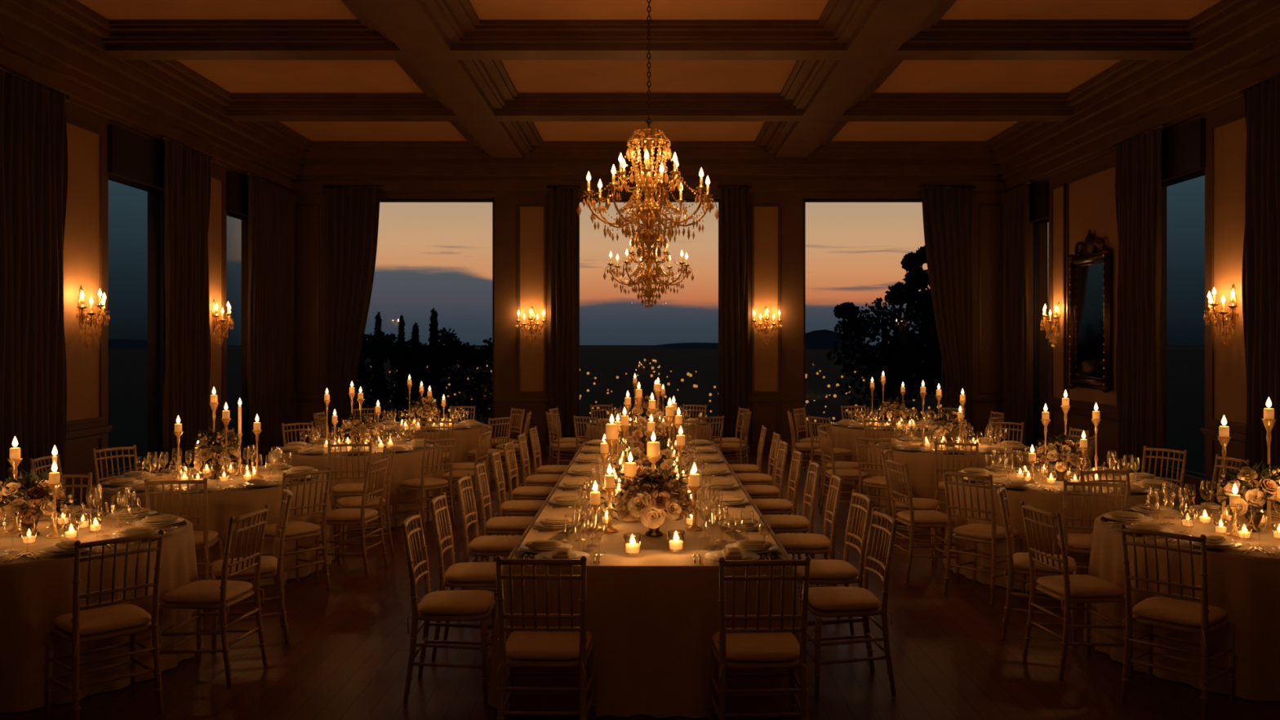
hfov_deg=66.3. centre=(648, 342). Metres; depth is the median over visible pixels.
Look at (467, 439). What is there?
round table
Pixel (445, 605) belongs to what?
dining chair
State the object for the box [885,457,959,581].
dining chair
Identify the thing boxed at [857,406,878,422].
place setting
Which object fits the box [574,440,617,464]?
place setting
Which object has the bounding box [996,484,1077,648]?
dining chair
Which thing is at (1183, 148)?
window pelmet
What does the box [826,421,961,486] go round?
round table
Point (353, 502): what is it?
dining chair
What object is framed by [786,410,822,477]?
dining chair
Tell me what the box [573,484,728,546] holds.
glasses
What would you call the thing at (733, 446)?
dining chair
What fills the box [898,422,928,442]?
place setting
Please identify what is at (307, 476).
place setting
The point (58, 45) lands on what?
trim
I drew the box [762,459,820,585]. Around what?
dining chair
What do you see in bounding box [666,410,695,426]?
place setting
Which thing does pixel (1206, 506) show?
place setting
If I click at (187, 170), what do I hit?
curtain
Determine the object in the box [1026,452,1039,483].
candlestick
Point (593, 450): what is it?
place setting
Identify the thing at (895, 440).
place setting
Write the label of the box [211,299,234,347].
wall sconce
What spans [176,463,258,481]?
votive candles
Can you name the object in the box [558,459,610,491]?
place setting
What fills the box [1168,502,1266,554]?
place setting
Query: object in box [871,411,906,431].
place setting
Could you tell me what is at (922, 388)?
candlestick
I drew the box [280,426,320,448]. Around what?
place setting
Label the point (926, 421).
place setting
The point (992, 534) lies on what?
dining chair
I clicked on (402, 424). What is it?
votive candles
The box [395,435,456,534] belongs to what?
dining chair
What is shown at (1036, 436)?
window
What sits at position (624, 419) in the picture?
candlestick
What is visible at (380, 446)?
votive candles
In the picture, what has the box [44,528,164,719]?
dining chair
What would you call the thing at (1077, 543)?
dining chair
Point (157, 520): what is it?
place setting
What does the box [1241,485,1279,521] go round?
place setting
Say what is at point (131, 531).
place setting
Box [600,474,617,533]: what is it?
candlestick
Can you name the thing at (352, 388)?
candlestick
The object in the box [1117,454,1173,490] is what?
place setting
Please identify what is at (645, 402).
floral centerpiece
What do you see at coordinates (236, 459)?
dining chair
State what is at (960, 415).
candlestick
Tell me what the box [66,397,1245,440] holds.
trim
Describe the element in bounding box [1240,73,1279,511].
curtain
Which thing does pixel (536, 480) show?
dining chair
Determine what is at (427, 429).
place setting
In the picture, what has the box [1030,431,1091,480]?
floral centerpiece
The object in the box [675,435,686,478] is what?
candlestick
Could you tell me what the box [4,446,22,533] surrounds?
candlestick
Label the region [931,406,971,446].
floral centerpiece
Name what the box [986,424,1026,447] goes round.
place setting
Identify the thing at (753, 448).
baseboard
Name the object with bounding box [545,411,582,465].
dining chair
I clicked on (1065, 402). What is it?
candlestick
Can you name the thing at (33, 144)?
curtain
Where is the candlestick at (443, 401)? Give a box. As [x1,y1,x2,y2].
[440,399,446,426]
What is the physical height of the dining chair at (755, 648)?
0.947 m
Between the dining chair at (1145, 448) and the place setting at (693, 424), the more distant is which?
the place setting at (693, 424)
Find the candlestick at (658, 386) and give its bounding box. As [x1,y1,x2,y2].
[653,383,662,447]
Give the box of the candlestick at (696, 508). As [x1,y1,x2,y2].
[686,477,699,511]
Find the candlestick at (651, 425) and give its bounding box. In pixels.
[646,422,656,439]
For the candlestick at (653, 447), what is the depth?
6.47 m
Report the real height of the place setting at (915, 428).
0.230 m
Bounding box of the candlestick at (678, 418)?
[674,413,683,469]
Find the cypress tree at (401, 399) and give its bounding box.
[394,315,408,422]
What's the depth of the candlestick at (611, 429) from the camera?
6.83 m
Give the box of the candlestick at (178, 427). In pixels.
[171,422,183,480]
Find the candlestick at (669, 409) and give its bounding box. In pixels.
[664,404,675,475]
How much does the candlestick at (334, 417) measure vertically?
0.434 m
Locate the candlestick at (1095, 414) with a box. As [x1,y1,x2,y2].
[1089,409,1101,480]
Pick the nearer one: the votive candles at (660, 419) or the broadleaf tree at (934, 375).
the votive candles at (660, 419)
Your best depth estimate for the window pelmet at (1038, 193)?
15.15 m
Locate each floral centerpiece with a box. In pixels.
[0,467,75,537]
[188,427,244,479]
[336,410,381,447]
[408,395,441,426]
[609,466,693,536]
[635,393,662,419]
[877,396,910,426]
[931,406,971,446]
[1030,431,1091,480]
[1213,460,1279,532]
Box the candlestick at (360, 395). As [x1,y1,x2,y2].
[355,392,364,448]
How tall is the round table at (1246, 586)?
0.743 m
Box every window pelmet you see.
[106,124,164,190]
[226,172,248,216]
[1029,181,1048,222]
[1160,118,1205,181]
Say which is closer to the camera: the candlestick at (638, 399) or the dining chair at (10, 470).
the dining chair at (10, 470)
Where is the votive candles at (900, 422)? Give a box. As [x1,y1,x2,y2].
[868,417,915,427]
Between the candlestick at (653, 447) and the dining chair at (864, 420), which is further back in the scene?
the dining chair at (864, 420)
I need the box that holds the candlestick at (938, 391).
[935,389,942,426]
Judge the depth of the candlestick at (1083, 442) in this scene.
7.99 m
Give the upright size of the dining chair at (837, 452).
0.947 m
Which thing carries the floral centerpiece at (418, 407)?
on the round table at (467, 439)
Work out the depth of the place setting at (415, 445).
10.71 m
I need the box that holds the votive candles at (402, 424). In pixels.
[399,417,452,428]
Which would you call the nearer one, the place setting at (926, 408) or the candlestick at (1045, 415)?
the candlestick at (1045, 415)
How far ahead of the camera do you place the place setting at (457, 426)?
13.08 m
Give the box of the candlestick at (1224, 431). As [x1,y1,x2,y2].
[1215,424,1232,525]
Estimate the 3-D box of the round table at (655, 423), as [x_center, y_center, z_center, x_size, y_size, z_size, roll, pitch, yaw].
[-0.004,1.522,14.004,1.912,0.743,1.898,0,0,6]
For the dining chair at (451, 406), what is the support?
on the floor
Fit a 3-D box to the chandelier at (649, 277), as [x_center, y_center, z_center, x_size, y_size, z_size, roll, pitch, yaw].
[0.000,-1.913,14.450,1.259,2.798,1.259,0,0,-34]
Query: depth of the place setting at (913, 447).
10.41 m
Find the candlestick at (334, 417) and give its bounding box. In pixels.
[330,415,339,449]
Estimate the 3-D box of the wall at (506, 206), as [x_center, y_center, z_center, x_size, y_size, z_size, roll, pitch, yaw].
[0.000,-0.850,16.775,12.200,5.500,0.350,0,0,0]
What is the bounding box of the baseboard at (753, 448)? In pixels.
[73,444,1229,507]
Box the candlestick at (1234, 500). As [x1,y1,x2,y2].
[1225,493,1242,537]
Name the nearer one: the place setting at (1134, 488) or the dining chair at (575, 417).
the place setting at (1134, 488)
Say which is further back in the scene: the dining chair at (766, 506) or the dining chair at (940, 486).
the dining chair at (940, 486)
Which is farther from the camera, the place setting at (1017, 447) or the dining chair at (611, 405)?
the dining chair at (611, 405)
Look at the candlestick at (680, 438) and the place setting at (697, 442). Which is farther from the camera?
the place setting at (697, 442)
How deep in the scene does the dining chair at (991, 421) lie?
11.92 m
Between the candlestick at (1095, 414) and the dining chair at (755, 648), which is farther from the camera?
the candlestick at (1095, 414)
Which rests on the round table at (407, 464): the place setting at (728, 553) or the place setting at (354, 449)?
the place setting at (354, 449)
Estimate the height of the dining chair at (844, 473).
0.947 m
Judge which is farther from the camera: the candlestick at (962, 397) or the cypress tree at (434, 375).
the cypress tree at (434, 375)
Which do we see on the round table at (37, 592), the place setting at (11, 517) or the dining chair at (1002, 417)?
the place setting at (11, 517)
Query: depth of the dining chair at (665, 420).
12.16 m
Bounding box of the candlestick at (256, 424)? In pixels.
[252,422,263,478]
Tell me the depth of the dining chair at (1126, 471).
7.42 m
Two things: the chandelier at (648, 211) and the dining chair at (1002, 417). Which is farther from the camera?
the dining chair at (1002, 417)
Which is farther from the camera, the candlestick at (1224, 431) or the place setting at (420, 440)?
the place setting at (420, 440)
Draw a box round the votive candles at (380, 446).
[322,436,394,450]
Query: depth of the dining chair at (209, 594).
5.52 m
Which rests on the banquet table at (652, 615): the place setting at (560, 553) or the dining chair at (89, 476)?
the place setting at (560, 553)
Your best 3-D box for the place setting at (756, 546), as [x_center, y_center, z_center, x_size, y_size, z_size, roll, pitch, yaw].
[0.509,1.034,5.429,0.415,0.230,0.433,0,0,0]
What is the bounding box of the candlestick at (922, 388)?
[918,386,926,446]
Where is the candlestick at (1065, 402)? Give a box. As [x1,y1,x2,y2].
[1060,396,1071,479]
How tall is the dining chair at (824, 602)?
0.947 m
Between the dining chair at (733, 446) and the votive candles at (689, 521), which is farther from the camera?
the dining chair at (733, 446)
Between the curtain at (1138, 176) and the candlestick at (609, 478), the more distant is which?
the curtain at (1138, 176)
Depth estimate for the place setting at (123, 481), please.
7.89 m
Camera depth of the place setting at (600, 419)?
14.13 m
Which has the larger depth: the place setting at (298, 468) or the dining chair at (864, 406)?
the dining chair at (864, 406)
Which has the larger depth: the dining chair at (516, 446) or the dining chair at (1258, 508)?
the dining chair at (516, 446)
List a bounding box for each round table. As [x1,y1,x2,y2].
[0,511,204,712]
[92,466,335,585]
[271,439,446,530]
[356,421,493,488]
[585,418,712,440]
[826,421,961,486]
[862,438,1036,528]
[942,466,1184,595]
[1083,506,1279,701]
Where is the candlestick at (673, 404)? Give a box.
[669,402,677,457]
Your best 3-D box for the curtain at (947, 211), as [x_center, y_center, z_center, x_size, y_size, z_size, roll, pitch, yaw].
[4.995,-0.370,16.492,0.950,4.520,0.216,0,0,0]
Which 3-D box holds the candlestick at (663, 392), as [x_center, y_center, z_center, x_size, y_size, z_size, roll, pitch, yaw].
[0.200,0.868,13.900,0.104,0.564,0.104,0,0,0]
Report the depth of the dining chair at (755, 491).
9.35 m
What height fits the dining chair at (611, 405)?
0.947 m
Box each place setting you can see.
[0,496,19,525]
[0,509,35,562]
[21,502,114,559]
[24,494,110,522]
[84,484,164,522]
[96,494,173,544]
[102,455,159,488]
[110,488,183,529]
[116,457,185,491]
[118,451,167,480]
[150,448,204,475]
[172,457,233,491]
[200,448,255,471]
[226,455,287,489]
[242,445,292,471]
[264,449,316,482]
[267,447,317,474]
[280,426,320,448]
[280,431,319,453]
[293,430,343,455]
[308,424,342,444]
[337,429,378,455]
[340,424,379,441]
[364,409,392,426]
[369,413,395,430]
[373,427,417,453]
[377,422,410,443]
[379,408,402,425]
[379,413,419,431]
[395,425,434,444]
[398,426,434,449]
[403,407,420,423]
[413,411,447,431]
[435,410,462,423]
[444,411,475,430]
[450,407,477,424]
[457,408,484,426]
[519,511,594,558]
[523,509,605,564]
[534,491,600,532]
[548,473,603,508]
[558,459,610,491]
[567,451,613,476]
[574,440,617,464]
[581,436,615,454]
[586,431,622,445]
[591,407,620,422]
[595,408,621,426]
[610,407,632,420]
[656,408,686,421]
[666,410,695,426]
[675,406,705,422]
[675,424,711,445]
[678,429,716,453]
[680,436,723,464]
[681,407,703,425]
[683,446,730,476]
[687,457,739,491]
[692,509,771,564]
[696,469,749,508]
[697,487,763,532]
[703,506,778,558]
[833,411,863,426]
[835,408,865,423]
[843,410,879,429]
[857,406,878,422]
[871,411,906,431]
[875,423,911,444]
[875,426,913,448]
[892,428,940,452]
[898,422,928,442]
[902,411,933,431]
[909,410,935,424]
[924,408,954,426]
[927,425,965,440]
[933,429,975,453]
[959,450,1007,477]
[960,453,1013,484]
[963,423,998,443]
[976,428,1015,453]
[985,446,1028,473]
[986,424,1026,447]
[987,457,1055,492]
[990,426,1029,452]
[1022,447,1074,472]
[1045,459,1105,493]
[1071,449,1124,475]
[1102,457,1159,493]
[1102,488,1174,525]
[1106,450,1159,479]
[1111,497,1197,539]
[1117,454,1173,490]
[1126,482,1189,519]
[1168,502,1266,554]
[1175,480,1231,516]
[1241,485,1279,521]
[1253,545,1279,556]
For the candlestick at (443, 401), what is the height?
0.434 m
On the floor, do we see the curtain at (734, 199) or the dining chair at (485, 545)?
the dining chair at (485, 545)
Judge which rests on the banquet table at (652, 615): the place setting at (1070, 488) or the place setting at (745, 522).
the place setting at (745, 522)
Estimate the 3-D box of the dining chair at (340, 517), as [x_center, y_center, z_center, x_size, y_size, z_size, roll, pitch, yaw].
[-2.445,1.428,8.128,0.485,0.947,0.447,0,0,7]
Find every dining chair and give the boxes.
[7,464,20,509]
[26,471,92,513]
[29,453,93,512]
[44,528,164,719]
[92,444,137,485]
[144,477,222,611]
[153,504,269,688]
[211,485,293,653]
[223,427,239,464]
[248,466,331,600]
[281,421,315,446]
[313,411,327,438]
[314,416,329,439]
[315,455,389,578]
[327,442,377,540]
[334,445,395,560]
[351,407,376,436]
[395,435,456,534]
[400,511,496,702]
[420,419,453,469]
[429,491,502,658]
[439,429,492,521]
[444,423,492,511]
[449,405,475,422]
[455,473,521,591]
[464,416,511,489]
[474,460,533,560]
[490,407,524,469]
[490,449,544,561]
[494,411,531,483]
[494,555,597,719]
[502,440,553,535]
[517,432,561,500]
[528,426,568,500]
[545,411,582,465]
[548,407,584,463]
[573,415,599,454]
[590,404,613,422]
[600,419,633,440]
[664,419,697,440]
[682,404,706,422]
[697,415,724,453]
[706,556,810,719]
[712,407,749,463]
[715,411,751,464]
[728,425,766,474]
[735,431,781,498]
[742,439,788,533]
[751,448,803,559]
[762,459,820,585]
[775,471,843,588]
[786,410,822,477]
[792,407,821,471]
[796,488,873,652]
[799,507,897,697]
[807,415,854,471]
[816,422,864,508]
[818,428,869,516]
[840,404,866,421]
[855,435,914,527]
[863,418,897,468]
[880,447,942,563]
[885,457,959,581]
[933,440,978,513]
[940,406,965,436]
[942,469,1025,604]
[986,416,1004,441]
[988,410,1004,437]
[989,420,1023,443]
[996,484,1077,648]
[1020,501,1133,680]
[1052,479,1127,606]
[1064,426,1089,468]
[1078,434,1096,469]
[1079,468,1131,572]
[1120,524,1235,719]
[1141,445,1187,495]
[1208,453,1249,508]
[1252,475,1279,511]
[1257,466,1265,510]
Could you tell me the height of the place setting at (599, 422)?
0.230 m
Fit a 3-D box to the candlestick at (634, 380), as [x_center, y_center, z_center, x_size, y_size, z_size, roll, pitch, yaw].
[-0.200,0.793,14.000,0.104,0.714,0.104,0,0,0]
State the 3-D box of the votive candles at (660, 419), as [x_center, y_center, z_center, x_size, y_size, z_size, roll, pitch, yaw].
[0.016,1.105,13.982,0.700,0.081,0.677,0,0,0]
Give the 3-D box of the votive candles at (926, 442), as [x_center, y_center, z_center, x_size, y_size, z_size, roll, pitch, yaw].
[3.354,1.103,10.879,0.647,0.084,0.630,0,0,0]
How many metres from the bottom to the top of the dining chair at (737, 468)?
0.947 m
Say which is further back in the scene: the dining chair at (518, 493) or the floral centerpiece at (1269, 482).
the dining chair at (518, 493)
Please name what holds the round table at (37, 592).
on the floor
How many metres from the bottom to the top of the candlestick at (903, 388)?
0.614 m
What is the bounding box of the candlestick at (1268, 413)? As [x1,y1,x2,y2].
[1258,406,1278,528]
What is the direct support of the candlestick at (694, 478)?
on the banquet table at (652, 615)
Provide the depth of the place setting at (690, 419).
14.21 m
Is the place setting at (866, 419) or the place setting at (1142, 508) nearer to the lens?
the place setting at (1142, 508)
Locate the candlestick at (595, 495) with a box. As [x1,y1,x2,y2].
[586,491,603,531]
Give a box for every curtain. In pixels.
[0,66,70,514]
[161,135,212,468]
[245,171,292,466]
[322,186,383,440]
[546,186,580,455]
[717,186,751,455]
[918,186,975,439]
[1004,180,1031,446]
[1114,123,1164,476]
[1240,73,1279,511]
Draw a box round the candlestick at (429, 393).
[426,391,432,426]
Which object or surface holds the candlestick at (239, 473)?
on the round table at (222, 504)
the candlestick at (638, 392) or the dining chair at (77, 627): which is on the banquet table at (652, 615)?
the candlestick at (638, 392)
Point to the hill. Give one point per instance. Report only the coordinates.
(819, 339)
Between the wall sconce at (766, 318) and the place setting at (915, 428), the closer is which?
the place setting at (915, 428)
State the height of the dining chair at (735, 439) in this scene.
0.947 m
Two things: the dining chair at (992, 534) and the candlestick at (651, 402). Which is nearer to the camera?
the dining chair at (992, 534)
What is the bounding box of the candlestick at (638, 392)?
[634,387,643,431]
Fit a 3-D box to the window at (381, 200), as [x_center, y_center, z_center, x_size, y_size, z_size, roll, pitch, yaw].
[-3.845,-0.460,16.700,2.450,4.000,0.200,0,0,0]
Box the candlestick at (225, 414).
[221,410,232,480]
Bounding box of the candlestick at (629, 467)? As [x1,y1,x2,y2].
[622,461,638,521]
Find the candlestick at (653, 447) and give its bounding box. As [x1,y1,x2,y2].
[647,440,661,472]
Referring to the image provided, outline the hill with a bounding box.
[108,329,1204,348]
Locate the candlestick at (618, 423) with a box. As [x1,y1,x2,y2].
[613,421,622,471]
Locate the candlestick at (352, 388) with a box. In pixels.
[348,386,355,444]
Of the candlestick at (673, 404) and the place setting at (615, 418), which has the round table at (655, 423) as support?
the place setting at (615, 418)
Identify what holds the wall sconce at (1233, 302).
attached to the wall at (1233, 109)
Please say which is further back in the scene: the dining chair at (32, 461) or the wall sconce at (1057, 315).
the wall sconce at (1057, 315)
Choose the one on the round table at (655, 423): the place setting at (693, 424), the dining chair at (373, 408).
the place setting at (693, 424)
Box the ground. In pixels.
[108,345,1204,474]
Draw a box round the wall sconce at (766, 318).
[751,306,782,346]
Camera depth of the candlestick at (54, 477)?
5.79 m
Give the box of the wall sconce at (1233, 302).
[1203,284,1239,349]
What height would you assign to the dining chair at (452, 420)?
0.947 m
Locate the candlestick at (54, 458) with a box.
[44,456,63,528]
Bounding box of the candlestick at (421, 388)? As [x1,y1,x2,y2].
[417,385,424,425]
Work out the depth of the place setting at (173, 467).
8.67 m
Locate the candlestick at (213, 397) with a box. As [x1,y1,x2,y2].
[207,395,218,477]
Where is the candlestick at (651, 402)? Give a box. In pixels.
[648,400,656,420]
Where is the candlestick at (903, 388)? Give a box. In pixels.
[900,386,906,426]
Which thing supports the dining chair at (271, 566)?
on the floor
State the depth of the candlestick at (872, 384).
13.58 m
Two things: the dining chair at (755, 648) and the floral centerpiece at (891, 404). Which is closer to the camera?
the dining chair at (755, 648)
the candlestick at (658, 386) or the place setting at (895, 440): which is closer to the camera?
the candlestick at (658, 386)
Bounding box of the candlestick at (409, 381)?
[406,379,413,426]
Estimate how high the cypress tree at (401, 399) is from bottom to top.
7.536 m
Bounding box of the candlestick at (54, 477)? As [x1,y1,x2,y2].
[44,471,64,538]
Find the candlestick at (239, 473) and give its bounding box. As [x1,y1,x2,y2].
[233,405,245,475]
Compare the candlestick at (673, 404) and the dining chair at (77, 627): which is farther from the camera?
the candlestick at (673, 404)
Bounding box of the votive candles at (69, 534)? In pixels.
[20,510,102,544]
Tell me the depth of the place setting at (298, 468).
8.64 m
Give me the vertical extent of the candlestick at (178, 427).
0.544 m
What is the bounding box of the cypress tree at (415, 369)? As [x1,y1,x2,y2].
[405,322,422,422]
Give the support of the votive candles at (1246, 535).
on the round table at (1246, 586)
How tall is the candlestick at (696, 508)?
0.294 m
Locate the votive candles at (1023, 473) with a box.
[1015,464,1102,484]
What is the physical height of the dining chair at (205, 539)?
0.947 m
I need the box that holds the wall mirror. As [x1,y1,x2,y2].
[1067,229,1111,392]
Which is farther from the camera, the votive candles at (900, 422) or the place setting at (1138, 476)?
the votive candles at (900, 422)
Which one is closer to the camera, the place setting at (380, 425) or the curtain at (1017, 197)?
the place setting at (380, 425)
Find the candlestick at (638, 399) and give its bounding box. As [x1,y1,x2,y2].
[634,397,642,430]
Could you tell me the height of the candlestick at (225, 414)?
0.654 m
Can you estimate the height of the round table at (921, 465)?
0.743 m
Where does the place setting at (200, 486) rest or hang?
on the round table at (222, 504)
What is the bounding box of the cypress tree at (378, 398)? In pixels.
[370,311,386,422]
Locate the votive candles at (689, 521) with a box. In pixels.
[600,437,697,525]
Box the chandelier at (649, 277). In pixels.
[603,121,693,307]
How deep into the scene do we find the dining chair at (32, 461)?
8.31 m
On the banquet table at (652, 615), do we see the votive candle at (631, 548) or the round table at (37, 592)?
the votive candle at (631, 548)
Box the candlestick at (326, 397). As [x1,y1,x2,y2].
[322,393,330,447]
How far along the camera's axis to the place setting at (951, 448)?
10.24 m
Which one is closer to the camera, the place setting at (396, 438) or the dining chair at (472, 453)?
the place setting at (396, 438)
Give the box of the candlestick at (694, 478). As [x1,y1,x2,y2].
[685,472,702,530]
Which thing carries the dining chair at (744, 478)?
on the floor
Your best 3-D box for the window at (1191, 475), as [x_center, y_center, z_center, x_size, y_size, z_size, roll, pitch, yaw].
[6.200,-0.205,11.475,0.200,3.490,1.450,0,0,0]
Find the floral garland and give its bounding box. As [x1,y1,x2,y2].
[588,407,715,520]
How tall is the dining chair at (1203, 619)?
0.947 m
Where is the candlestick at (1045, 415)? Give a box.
[1039,411,1050,480]
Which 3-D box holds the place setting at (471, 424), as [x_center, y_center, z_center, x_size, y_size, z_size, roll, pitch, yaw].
[-2.471,1.034,13.531,0.415,0.230,0.433,0,0,-2]
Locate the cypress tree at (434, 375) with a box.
[425,307,444,421]
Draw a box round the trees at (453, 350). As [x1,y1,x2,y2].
[355,325,492,425]
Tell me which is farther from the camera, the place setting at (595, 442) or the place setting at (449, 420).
the place setting at (449, 420)
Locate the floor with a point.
(346, 657)
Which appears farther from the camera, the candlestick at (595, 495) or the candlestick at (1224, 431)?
the candlestick at (1224, 431)
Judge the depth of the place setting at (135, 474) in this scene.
8.30 m
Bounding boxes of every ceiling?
[101,0,1196,158]
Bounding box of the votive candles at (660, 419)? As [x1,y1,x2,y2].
[628,415,674,424]
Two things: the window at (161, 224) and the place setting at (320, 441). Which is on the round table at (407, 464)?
the place setting at (320, 441)
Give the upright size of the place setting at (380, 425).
0.230 m
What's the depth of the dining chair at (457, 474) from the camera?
10.47 m
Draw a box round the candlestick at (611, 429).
[604,422,619,507]
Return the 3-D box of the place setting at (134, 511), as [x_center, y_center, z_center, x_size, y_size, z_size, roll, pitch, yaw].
[-3.452,1.034,6.428,0.435,0.230,0.415,0,0,24]
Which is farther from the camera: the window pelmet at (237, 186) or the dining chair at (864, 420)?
the window pelmet at (237, 186)
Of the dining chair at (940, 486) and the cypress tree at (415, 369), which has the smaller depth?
the dining chair at (940, 486)
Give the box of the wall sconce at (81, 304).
[75,284,110,348]
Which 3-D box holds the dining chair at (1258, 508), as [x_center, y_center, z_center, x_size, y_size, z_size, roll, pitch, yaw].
[4.499,1.428,7.545,0.485,0.947,0.447,0,0,30]
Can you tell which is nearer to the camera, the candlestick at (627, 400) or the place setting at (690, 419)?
the candlestick at (627, 400)
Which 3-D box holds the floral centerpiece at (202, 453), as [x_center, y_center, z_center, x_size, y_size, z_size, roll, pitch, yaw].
[-3.661,0.929,8.327,0.461,0.441,0.431,0,0,36]
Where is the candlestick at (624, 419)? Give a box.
[619,415,630,481]
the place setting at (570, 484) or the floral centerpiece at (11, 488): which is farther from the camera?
the place setting at (570, 484)
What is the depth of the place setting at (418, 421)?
14.06 m
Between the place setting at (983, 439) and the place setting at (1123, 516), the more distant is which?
the place setting at (983, 439)
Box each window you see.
[108,173,165,476]
[226,210,248,445]
[379,198,494,433]
[577,198,720,433]
[803,198,946,433]
[1028,217,1048,443]
[1161,168,1204,483]
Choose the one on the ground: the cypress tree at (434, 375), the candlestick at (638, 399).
the cypress tree at (434, 375)
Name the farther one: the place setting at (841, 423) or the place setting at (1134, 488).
the place setting at (841, 423)
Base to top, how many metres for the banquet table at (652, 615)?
0.743 m
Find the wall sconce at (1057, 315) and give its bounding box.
[1040,302,1060,346]
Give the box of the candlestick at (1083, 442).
[1078,438,1088,481]
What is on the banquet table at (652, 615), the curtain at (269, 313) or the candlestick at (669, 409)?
the candlestick at (669, 409)
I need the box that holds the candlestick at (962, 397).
[959,394,967,446]
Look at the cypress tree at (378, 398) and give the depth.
56.83 m
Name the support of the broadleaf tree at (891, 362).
on the ground
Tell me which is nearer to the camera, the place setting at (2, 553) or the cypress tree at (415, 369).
the place setting at (2, 553)
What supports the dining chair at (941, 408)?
on the floor
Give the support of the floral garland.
on the banquet table at (652, 615)
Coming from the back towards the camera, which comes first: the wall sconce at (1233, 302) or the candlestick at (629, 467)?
the wall sconce at (1233, 302)
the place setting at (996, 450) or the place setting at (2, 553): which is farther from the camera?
the place setting at (996, 450)
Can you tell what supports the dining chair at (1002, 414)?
on the floor
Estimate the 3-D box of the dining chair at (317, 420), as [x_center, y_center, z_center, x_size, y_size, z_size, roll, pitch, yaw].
[-4.049,1.428,12.707,0.485,0.947,0.447,0,0,-37]
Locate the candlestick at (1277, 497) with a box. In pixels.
[1273,486,1279,539]
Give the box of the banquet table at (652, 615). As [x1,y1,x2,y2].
[488,440,808,718]
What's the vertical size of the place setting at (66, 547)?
0.230 m
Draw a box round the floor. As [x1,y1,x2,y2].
[0,455,1279,719]
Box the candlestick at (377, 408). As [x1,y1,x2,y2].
[373,406,381,446]
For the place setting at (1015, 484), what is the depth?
7.71 m
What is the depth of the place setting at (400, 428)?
12.81 m
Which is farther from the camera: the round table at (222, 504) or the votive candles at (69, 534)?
the round table at (222, 504)
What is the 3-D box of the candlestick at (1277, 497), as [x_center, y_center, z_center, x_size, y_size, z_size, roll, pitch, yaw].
[3.720,0.963,5.750,0.104,0.374,0.104,0,0,0]
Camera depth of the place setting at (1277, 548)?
5.38 m
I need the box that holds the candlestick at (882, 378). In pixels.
[879,376,885,424]
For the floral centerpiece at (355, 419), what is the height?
0.407 m
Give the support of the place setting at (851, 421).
on the round table at (843, 437)
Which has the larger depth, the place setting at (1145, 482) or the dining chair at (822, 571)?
the place setting at (1145, 482)
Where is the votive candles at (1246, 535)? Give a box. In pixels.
[1180,507,1279,539]
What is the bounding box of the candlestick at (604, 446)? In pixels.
[599,441,610,493]
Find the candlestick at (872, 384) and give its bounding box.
[869,381,875,426]
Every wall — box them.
[65,102,248,506]
[289,194,1006,444]
[1028,97,1245,504]
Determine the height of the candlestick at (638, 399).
0.614 m
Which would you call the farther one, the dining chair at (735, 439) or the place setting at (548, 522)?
the dining chair at (735, 439)
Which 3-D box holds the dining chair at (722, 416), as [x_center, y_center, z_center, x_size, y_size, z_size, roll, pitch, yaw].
[0.708,1.428,12.986,0.447,0.947,0.485,0,0,-30]
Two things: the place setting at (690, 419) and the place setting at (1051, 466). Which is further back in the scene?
the place setting at (690, 419)
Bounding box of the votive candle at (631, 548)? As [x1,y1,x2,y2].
[623,529,684,555]
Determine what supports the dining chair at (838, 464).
on the floor
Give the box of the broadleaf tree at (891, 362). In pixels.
[826,245,941,420]
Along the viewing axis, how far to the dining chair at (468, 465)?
11.21 m
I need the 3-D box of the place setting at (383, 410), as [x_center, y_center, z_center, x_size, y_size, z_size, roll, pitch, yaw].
[-3.729,1.034,13.469,0.415,0.230,0.433,0,0,-2]
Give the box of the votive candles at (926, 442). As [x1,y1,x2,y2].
[922,435,981,448]
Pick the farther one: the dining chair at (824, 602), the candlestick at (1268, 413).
the candlestick at (1268, 413)
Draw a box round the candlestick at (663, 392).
[659,389,666,423]
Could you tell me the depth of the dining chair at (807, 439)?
14.37 m
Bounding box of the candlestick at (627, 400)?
[623,397,631,453]
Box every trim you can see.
[0,0,1279,194]
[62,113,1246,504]
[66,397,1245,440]
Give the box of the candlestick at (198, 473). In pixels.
[191,447,204,475]
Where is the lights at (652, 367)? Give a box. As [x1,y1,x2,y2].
[357,365,942,424]
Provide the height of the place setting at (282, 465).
0.230 m
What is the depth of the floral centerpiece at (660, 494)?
5.72 m
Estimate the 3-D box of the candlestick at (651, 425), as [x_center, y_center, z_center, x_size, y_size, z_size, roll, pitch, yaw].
[0.020,0.883,8.500,0.104,0.534,0.104,0,0,0]
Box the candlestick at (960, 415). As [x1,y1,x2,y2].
[956,412,964,448]
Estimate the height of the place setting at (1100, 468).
0.230 m
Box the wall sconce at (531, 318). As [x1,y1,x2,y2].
[515,306,546,346]
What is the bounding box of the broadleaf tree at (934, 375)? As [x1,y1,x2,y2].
[880,311,942,394]
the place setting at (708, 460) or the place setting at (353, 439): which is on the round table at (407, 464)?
the place setting at (353, 439)
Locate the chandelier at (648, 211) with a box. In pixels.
[576,0,719,261]
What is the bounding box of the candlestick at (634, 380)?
[632,377,637,407]
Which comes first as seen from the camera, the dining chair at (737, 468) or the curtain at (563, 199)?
the dining chair at (737, 468)
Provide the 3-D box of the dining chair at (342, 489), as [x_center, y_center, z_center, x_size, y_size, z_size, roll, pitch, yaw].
[-2.903,1.428,9.599,0.447,0.947,0.485,0,0,-10]
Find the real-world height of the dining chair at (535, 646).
0.947 m

